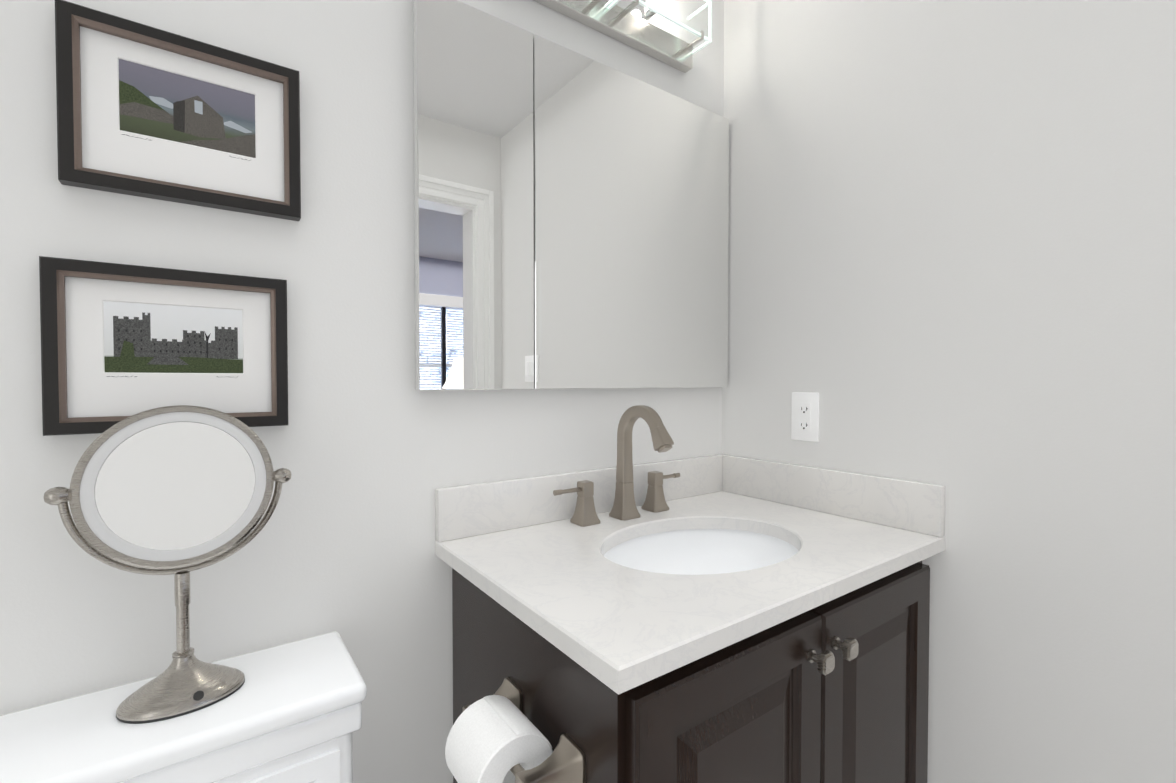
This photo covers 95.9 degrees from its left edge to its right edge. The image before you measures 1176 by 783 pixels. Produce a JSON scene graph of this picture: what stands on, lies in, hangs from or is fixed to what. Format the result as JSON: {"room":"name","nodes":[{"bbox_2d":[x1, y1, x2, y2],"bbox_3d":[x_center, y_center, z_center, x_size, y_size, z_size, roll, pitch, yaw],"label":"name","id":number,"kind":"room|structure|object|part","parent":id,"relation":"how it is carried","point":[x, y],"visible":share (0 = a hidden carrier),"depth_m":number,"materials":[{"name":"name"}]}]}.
{"room":"bathroom","nodes":[
{"label":"bathroom","id":0,"kind":"room"},
{"bbox_2d":[0,0,723,782],"bbox_3d":[-0.626,-0.006,0.835,2.600,2.390,0.100,-1,1,-36],"label":"wall","id":1,"kind":"structure","parent":0,"point":[370,446],"depth_m":0.90,"materials":[{"name":"grey paint"}]},
{"bbox_2d":[39,256,287,435],"bbox_3d":[-0.599,-0.060,0.775,0.279,0.232,0.024,-1,1,-36],"label":"picture frame","id":2,"kind":"object","parent":1,"relation":"attached to","point":[120,342],"visible":0.98,"depth_m":0.76,"materials":[{"name":"dark wood"},{"name":"paper"},{"name":"glass"}]},
{"bbox_2d":[103,301,242,372],"bbox_3d":[-0.600,-0.076,0.776,0.160,0.098,0.001,-1,1,-36],"label":"photo","id":3,"kind":"object","parent":2,"relation":"attached to","point":[139,336],"depth_m":0.77,"materials":[{"name":"multicoloured"}]},
{"bbox_2d":[55,0,300,220],"bbox_3d":[-0.583,-0.395,0.780,0.281,0.234,0.024,-1,1,-36],"label":"picture frame","id":4,"kind":"object","parent":1,"relation":"attached to","point":[145,111],"visible":0.96,"depth_m":0.77,"materials":[{"name":"dark wood"},{"name":"paper"},{"name":"glass"}]},
{"bbox_2d":[118,58,255,157],"bbox_3d":[-0.584,-0.412,0.781,0.160,0.098,0.001,-1,1,-36],"label":"photo","id":5,"kind":"object","parent":4,"relation":"attached to","point":[163,104],"depth_m":0.78,"materials":[{"name":"multicoloured paper"}]},
{"bbox_2d":[413,0,728,389],"bbox_3d":[0.031,-0.373,1.218,0.853,0.732,0.030,-1,1,-36],"label":"medicine cabinet mirror","id":6,"kind":"object","parent":1,"relation":"attached to","point":[571,219],"visible":1,"depth_m":1.13,"materials":[{"name":"silver metal"}]},
{"bbox_3d":[-0.214,-0.369,1.035,0.241,0.732,0.018,-1,1,-36],"label":"door","id":7,"kind":"part","parent":6,"relation":"part of","materials":[{"name":"silver metal"}]},
{"bbox_3d":[0.133,-0.374,1.284,0.610,0.732,0.018,-1,1,-36],"label":"door","id":8,"kind":"part","parent":6,"relation":"part of","materials":[{"name":"silver metal"}]},
{"bbox_2d":[435,455,721,541],"bbox_3d":[0.040,0.230,1.242,0.806,0.100,0.020,-1,1,-36],"label":"backsplash","id":9,"kind":"structure","parent":1,"relation":"attached to","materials":[{"name":"stone"}]},
{"bbox_2d":[533,0,711,72],"bbox_3d":[0.053,-0.897,1.187,0.565,0.140,0.090,-1,1,-36],"label":"sconce","id":10,"kind":"object","parent":1,"relation":"attached to","point":[625,22],"visible":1,"depth_m":1.25,"materials":[{"name":"silver metal"}]},
{"bbox_2d":[645,4,659,19],"bbox_3d":[0.157,-0.920,1.287,0.020,0.020,0.030,-1,1,-36],"label":"socket","id":11,"kind":"object","parent":10,"relation":"attached to","point":[648,15],"depth_m":1.28,"materials":[{"name":"silver metal"}]},
{"bbox_3d":[0.175,-0.871,1.262,0.270,0.005,0.052,-1,1,-36],"label":"glass","id":12,"kind":"part","parent":10,"relation":"part of","materials":[{"name":"glass"}]},
{"bbox_3d":[0.175,-0.920,1.261,0.016,0.016,0.033,-1,1,-36],"label":"bulb","id":13,"kind":"part","parent":10,"relation":"part of","materials":[{"name":"white glass"}]},
{"bbox_3d":[0.192,-0.918,1.238,0.280,0.100,0.005,-1,1,-36],"label":"glass","id":14,"kind":"part","parent":10,"relation":"part of","materials":[{"name":"glass"}]},
{"bbox_3d":[0.281,-0.920,1.350,0.005,0.100,0.072,-1,1,-36],"label":"glass","id":15,"kind":"part","parent":10,"relation":"part of","materials":[{"name":"glass"}]},
{"bbox_2d":[722,0,1175,782],"bbox_3d":[0.873,-0.007,0.890,0.100,2.390,1.560,-1,1,-36],"label":"wall","id":16,"kind":"structure","parent":0,"point":[952,248],"depth_m":0.98,"materials":[{"name":"grey paint"}]},
{"bbox_2d":[791,392,818,441],"bbox_3d":[0.524,0.061,1.283,0.008,0.117,0.072,-1,1,-36],"label":"electrical outlet","id":17,"kind":"object","parent":16,"relation":"attached to","point":[805,418],"visible":1,"depth_m":1.28,"materials":[{"name":"white plastic"}]},
{"bbox_3d":[-0.172,1.231,0.226,2.600,0.060,1.660,-1,1,-36],"label":"floor","id":18,"kind":"structure","parent":0,"visible":0},
{"bbox_2d":[0,632,366,782],"bbox_3d":[-0.420,0.805,0.483,0.496,0.782,0.714,-1,1,-36],"label":"toilet","id":19,"kind":"object","parent":18,"relation":"on","point":[290,712],"visible":0.98,"depth_m":0.68,"materials":[{"name":"white ceramic"}]},
{"bbox_2d":[43,405,291,723],"bbox_3d":[-0.541,0.214,0.707,0.259,0.390,0.099,-1,1,-36],"label":"makeup mirror","id":20,"kind":"object","parent":19,"relation":"on","point":[180,492],"visible":1,"depth_m":0.69,"materials":[{"name":"grey metal"}]},
{"bbox_3d":[-0.633,0.125,0.639,0.032,0.022,0.022,-1,1,-36],"label":"pivot knob","id":21,"kind":"part","parent":20,"relation":"part of","materials":[{"name":"silver metal"}]},
{"bbox_3d":[-0.541,0.296,0.708,0.017,0.110,0.017,-1,1,-36],"label":"stem","id":22,"kind":"part","parent":20,"relation":"part of","materials":[{"name":"silver metal"}]},
{"bbox_3d":[-0.449,0.123,0.771,0.032,0.022,0.022,-1,1,-36],"label":"pivot knob","id":23,"kind":"part","parent":20,"relation":"part of","materials":[{"name":"silver metal"}]},
{"bbox_3d":[-0.569,0.616,0.691,0.460,0.352,0.178,-1,1,-36],"label":"tank","id":24,"kind":"part","parent":19,"relation":"part of","materials":[{"name":"white ceramic"}]},
{"bbox_3d":[-0.515,0.630,0.616,0.420,0.265,0.006,-1,1,-36],"label":"tank panel","id":25,"kind":"part","parent":19,"relation":"part of","materials":[{"name":"white ceramic"}]},
{"bbox_2d":[435,405,944,782],"bbox_3d":[0.171,0.609,1.003,0.920,1.152,0.574,-1,1,-36],"label":"bathroom vanity","id":26,"kind":"object","parent":18,"relation":"on","point":[721,618],"visible":1,"depth_m":0.85,"materials":[{"name":"brown wood"}]},
{"bbox_3d":[-0.146,0.474,0.793,0.078,0.052,0.052,-1,1,-36],"label":"post","id":27,"kind":"part","parent":26,"relation":"part of","materials":[{"name":"silver metal"}]},
{"bbox_3d":[-0.050,0.477,0.660,0.078,0.052,0.052,-1,1,-36],"label":"post","id":28,"kind":"part","parent":26,"relation":"part of","materials":[{"name":"silver metal"}]},
{"bbox_2d":[435,491,944,694],"bbox_3d":[0.205,0.299,1.031,0.826,0.028,0.558,-1,1,-36],"label":"countertop","id":29,"kind":"structure","parent":26,"relation":"on","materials":[{"name":"stone"}]},
{"bbox_2d":[553,480,599,526],"bbox_3d":[-0.027,0.238,1.126,0.103,0.088,0.050,-1,1,-36],"label":"handle","id":30,"kind":"object","parent":29,"relation":"on","point":[585,515],"depth_m":1.13,"materials":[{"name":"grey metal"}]},
{"bbox_2d":[609,405,673,519],"bbox_3d":[0.116,0.156,1.146,0.055,0.252,0.169,-1,1,-36],"label":"faucet","id":31,"kind":"object","parent":29,"relation":"on","point":[624,507],"depth_m":1.17,"materials":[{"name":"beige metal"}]},
{"bbox_2d":[642,471,679,512],"bbox_3d":[0.181,0.235,1.276,0.103,0.088,0.050,-1,1,-36],"label":"handle","id":32,"kind":"object","parent":29,"relation":"on","point":[655,502],"depth_m":1.25,"materials":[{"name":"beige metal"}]},
{"bbox_2d":[604,529,797,574],"bbox_3d":[0.220,0.383,1.019,0.524,0.154,0.397,-1,1,-36],"label":"sink","id":33,"kind":"object","parent":29,"relation":"in","point":[666,551],"depth_m":1.17,"materials":[{"name":"white ceramic"}]},
{"bbox_3d":[0.203,0.697,0.724,0.378,0.697,0.020,-1,1,-36],"label":"door","id":34,"kind":"part","parent":26,"relation":"part of","materials":[{"name":"brown wood"}]},
{"bbox_3d":[0.347,0.339,0.845,0.715,0.045,0.020,-1,1,-36],"label":"rail","id":35,"kind":"part","parent":26,"relation":"part of","materials":[{"name":"brown wood"}]},
{"bbox_3d":[0.343,0.399,0.794,0.013,0.013,0.020,-1,1,-36],"label":"knob stem","id":36,"kind":"part","parent":26,"relation":"part of","materials":[{"name":"silver metal"}]},
{"bbox_3d":[0.398,0.399,0.834,0.013,0.013,0.020,-1,1,-36],"label":"knob stem","id":37,"kind":"part","parent":26,"relation":"part of","materials":[{"name":"silver metal"}]},
{"bbox_3d":[0.514,0.693,0.947,0.378,0.697,0.020,-1,1,-36],"label":"door","id":38,"kind":"part","parent":26,"relation":"part of","materials":[{"name":"brown wood"}]}
]}

